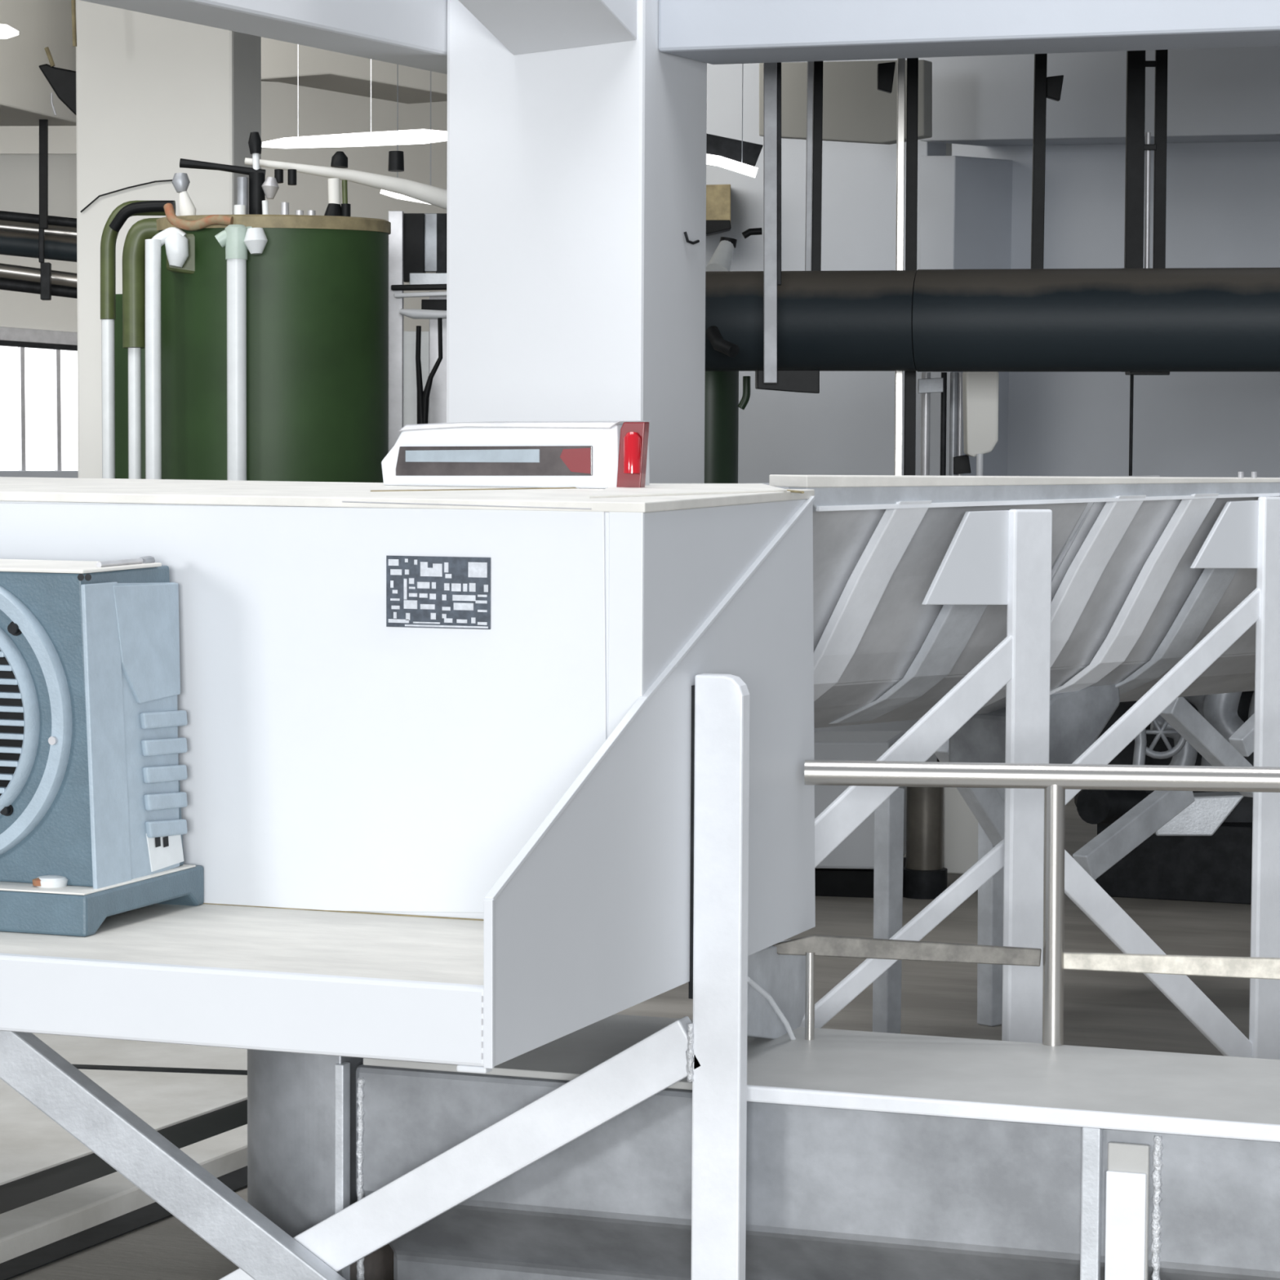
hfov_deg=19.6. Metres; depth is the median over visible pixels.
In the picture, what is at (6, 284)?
pipe
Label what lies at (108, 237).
pipe
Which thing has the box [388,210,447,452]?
rack
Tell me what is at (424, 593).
print
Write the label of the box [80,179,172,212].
cable
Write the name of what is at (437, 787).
housing
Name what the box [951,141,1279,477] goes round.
wall
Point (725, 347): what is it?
tap
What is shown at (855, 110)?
beam
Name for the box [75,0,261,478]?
column
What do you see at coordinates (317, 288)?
tank
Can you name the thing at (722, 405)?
vessel
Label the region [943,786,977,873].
panel
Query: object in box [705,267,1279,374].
pipe
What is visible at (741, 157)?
lamp
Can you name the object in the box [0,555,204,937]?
motor
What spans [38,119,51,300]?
hanger
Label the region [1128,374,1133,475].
rod
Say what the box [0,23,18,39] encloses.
lamp
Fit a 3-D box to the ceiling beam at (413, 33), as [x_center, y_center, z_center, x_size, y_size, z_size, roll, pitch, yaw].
[-1.213,-2.004,8.215,0.247,1.129,5.142,2,4,21]
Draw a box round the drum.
[902,786,947,899]
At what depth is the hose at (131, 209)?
11.09 m
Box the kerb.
[0,1124,247,1263]
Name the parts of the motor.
grease cap, plate, plate, rod, knob, label plate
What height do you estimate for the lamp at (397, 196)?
1.387 m
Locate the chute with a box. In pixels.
[746,939,805,1039]
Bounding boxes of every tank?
[114,293,145,479]
[155,214,391,482]
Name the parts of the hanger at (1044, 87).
rod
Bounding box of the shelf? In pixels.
[0,903,484,985]
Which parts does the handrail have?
rail post, rail, rail post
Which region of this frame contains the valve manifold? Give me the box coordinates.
[179,132,315,215]
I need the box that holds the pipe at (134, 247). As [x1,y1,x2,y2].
[122,217,159,479]
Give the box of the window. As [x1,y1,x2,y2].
[0,326,78,478]
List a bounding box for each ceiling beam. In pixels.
[80,0,447,74]
[658,0,1279,64]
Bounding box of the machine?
[1074,690,1254,904]
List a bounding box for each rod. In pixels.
[71,0,76,46]
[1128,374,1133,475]
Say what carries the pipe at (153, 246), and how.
on the floor
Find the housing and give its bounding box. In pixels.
[0,476,815,1073]
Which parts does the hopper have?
post, corner panel, post, post, rail, corner panel, post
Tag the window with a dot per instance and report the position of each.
(38, 368)
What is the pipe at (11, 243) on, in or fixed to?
hanging from the hanger at (46, 267)
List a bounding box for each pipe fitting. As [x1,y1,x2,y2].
[234,204,245,214]
[262,200,268,214]
[280,202,288,214]
[295,210,303,214]
[306,210,315,215]
[328,177,340,204]
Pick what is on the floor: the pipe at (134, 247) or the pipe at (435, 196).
the pipe at (134, 247)
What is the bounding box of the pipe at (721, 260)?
[705,227,762,271]
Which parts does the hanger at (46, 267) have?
rod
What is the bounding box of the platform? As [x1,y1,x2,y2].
[247,1013,1279,1279]
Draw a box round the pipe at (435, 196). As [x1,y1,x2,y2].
[244,157,447,209]
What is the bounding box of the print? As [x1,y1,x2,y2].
[388,558,488,628]
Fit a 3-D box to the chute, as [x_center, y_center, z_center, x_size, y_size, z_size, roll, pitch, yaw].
[0.229,0.632,6.595,0.075,0.212,0.450,2,4,21]
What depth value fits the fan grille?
5.84 m
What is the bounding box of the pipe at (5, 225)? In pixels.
[0,220,76,238]
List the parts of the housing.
door panel, gusset plate, plate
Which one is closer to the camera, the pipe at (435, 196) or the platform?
the platform
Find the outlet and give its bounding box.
[948,684,1119,764]
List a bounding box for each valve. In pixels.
[151,226,188,267]
[171,173,195,215]
[324,151,347,216]
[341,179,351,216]
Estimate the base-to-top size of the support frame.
1.444 m
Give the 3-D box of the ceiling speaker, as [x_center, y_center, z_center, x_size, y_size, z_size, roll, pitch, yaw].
[-2.012,-1.942,13.101,0.190,0.284,0.206,0,4,0]
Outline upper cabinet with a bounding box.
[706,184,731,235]
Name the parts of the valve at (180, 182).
knob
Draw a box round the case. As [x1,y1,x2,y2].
[381,420,651,488]
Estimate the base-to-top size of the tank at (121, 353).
1.880 m
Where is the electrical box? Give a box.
[962,371,999,475]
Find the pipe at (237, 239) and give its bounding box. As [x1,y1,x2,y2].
[214,224,267,480]
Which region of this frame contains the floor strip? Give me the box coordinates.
[0,1165,247,1279]
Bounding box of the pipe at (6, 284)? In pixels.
[0,277,77,298]
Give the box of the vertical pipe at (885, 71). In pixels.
[876,57,918,475]
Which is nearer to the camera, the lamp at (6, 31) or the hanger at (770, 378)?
the hanger at (770, 378)
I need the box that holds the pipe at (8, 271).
[0,262,77,288]
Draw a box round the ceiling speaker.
[39,46,76,115]
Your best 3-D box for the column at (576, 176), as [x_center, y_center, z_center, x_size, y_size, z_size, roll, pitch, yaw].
[-0.167,-0.888,9.951,0.557,3.620,0.502,2,4,21]
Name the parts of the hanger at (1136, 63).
rod, rod, angle leg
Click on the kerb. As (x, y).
(24, 1229)
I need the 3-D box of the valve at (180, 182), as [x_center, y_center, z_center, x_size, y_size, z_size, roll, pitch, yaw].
[-1.328,-1.287,10.800,0.072,0.144,0.055,2,4,21]
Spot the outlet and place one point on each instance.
(1079, 713)
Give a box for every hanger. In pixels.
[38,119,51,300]
[755,62,819,393]
[804,61,822,271]
[1031,53,1063,268]
[1124,49,1168,268]
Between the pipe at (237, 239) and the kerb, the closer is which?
the kerb
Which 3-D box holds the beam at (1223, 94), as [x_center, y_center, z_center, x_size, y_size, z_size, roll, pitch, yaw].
[2.260,-2.482,14.112,2.770,1.219,0.420,4,5,44]
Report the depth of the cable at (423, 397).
11.69 m
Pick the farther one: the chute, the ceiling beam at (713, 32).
the ceiling beam at (713, 32)
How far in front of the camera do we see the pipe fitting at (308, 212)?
10.69 m
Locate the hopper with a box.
[762,471,1279,1059]
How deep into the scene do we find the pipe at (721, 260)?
13.13 m
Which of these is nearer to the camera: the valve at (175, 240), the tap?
the valve at (175, 240)
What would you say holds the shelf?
attached to the housing
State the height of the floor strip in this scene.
0.003 m
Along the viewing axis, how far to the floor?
9.22 m
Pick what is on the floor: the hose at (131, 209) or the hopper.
the hopper
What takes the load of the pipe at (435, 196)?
attached to the valve manifold
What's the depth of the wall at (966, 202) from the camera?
15.01 m
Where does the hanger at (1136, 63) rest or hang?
hanging from the ceiling
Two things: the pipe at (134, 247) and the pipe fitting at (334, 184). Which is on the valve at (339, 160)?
the pipe fitting at (334, 184)
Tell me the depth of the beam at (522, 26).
9.48 m
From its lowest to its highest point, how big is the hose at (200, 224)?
0.080 m
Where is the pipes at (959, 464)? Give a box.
[917,372,971,761]
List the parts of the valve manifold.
lever, stem, stem, black knob, black knob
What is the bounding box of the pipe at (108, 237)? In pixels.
[100,200,175,478]
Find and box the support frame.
[0,673,749,1279]
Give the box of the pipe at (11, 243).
[0,230,76,262]
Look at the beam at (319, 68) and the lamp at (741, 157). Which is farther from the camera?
the beam at (319, 68)
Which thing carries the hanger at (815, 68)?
hanging from the ceiling
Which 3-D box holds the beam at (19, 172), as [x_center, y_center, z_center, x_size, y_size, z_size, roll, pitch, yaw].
[-3.397,-2.303,18.980,1.183,0.396,0.200,-2,4,-27]
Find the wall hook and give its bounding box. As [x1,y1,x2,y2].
[684,231,699,244]
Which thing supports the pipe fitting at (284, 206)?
on the valve manifold
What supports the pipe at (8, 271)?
hanging from the hanger at (46, 267)
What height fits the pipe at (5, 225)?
0.154 m
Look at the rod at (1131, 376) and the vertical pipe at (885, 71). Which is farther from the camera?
the rod at (1131, 376)
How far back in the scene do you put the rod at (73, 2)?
11.99 m
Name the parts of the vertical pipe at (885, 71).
rod, angle leg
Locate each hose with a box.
[109,200,174,231]
[163,203,233,231]
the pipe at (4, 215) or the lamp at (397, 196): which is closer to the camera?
the lamp at (397, 196)
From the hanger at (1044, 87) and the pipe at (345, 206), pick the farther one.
the hanger at (1044, 87)
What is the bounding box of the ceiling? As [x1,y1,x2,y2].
[261,80,951,155]
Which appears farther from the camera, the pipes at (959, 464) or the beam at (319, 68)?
the beam at (319, 68)
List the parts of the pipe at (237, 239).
tee arm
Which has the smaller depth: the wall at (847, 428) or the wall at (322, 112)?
the wall at (847, 428)
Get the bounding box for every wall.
[0,81,447,332]
[705,57,946,733]
[813,730,906,897]
[920,155,1013,761]
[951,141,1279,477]
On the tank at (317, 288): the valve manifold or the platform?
the valve manifold
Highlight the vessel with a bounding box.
[704,371,750,483]
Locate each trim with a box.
[0,0,76,126]
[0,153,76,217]
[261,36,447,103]
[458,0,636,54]
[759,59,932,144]
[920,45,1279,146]
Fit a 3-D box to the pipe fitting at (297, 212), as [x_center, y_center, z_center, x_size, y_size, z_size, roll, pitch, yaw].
[-0.982,-1.230,10.700,0.024,0.019,0.025,2,4,21]
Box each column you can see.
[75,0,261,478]
[446,0,706,483]
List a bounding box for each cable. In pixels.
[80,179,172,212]
[415,317,442,424]
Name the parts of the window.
sill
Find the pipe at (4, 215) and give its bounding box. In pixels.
[0,210,76,227]
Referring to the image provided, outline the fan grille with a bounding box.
[0,650,24,793]
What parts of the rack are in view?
dark panel, panel, grey panel, dark panel, panel, dark panel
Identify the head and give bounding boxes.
[388,151,404,172]
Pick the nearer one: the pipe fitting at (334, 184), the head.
the pipe fitting at (334, 184)
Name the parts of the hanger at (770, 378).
rod, angle leg, foot plate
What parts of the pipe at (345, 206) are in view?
slim stem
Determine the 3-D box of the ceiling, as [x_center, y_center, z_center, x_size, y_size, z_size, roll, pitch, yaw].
[3.984,-3.488,20.346,25.000,0.200,22.757,2,4,21]
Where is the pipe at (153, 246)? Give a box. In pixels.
[145,239,161,479]
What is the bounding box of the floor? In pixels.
[0,786,1251,1279]
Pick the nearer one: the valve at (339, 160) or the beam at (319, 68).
the valve at (339, 160)
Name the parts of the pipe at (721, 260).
arm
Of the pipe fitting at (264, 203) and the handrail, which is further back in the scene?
the pipe fitting at (264, 203)
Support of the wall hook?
attached to the column at (576, 176)
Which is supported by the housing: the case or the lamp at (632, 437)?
the case
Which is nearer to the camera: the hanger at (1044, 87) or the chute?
the chute
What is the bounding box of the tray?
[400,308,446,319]
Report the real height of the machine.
0.927 m
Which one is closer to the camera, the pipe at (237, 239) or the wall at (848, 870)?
the pipe at (237, 239)
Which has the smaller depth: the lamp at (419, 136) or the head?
the head
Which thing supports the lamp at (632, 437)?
attached to the case
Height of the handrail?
0.501 m
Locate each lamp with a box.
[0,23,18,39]
[262,44,447,148]
[380,64,431,204]
[616,422,648,487]
[706,63,763,177]
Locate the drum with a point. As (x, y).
(924, 874)
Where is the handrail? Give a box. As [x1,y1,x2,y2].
[771,760,1279,1045]
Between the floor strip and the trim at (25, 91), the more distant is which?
the trim at (25, 91)
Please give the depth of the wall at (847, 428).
15.78 m
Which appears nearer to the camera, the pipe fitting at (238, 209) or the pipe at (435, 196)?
the pipe fitting at (238, 209)
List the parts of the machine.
pump casing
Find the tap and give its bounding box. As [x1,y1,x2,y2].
[706,325,739,357]
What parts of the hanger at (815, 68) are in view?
rod, angle leg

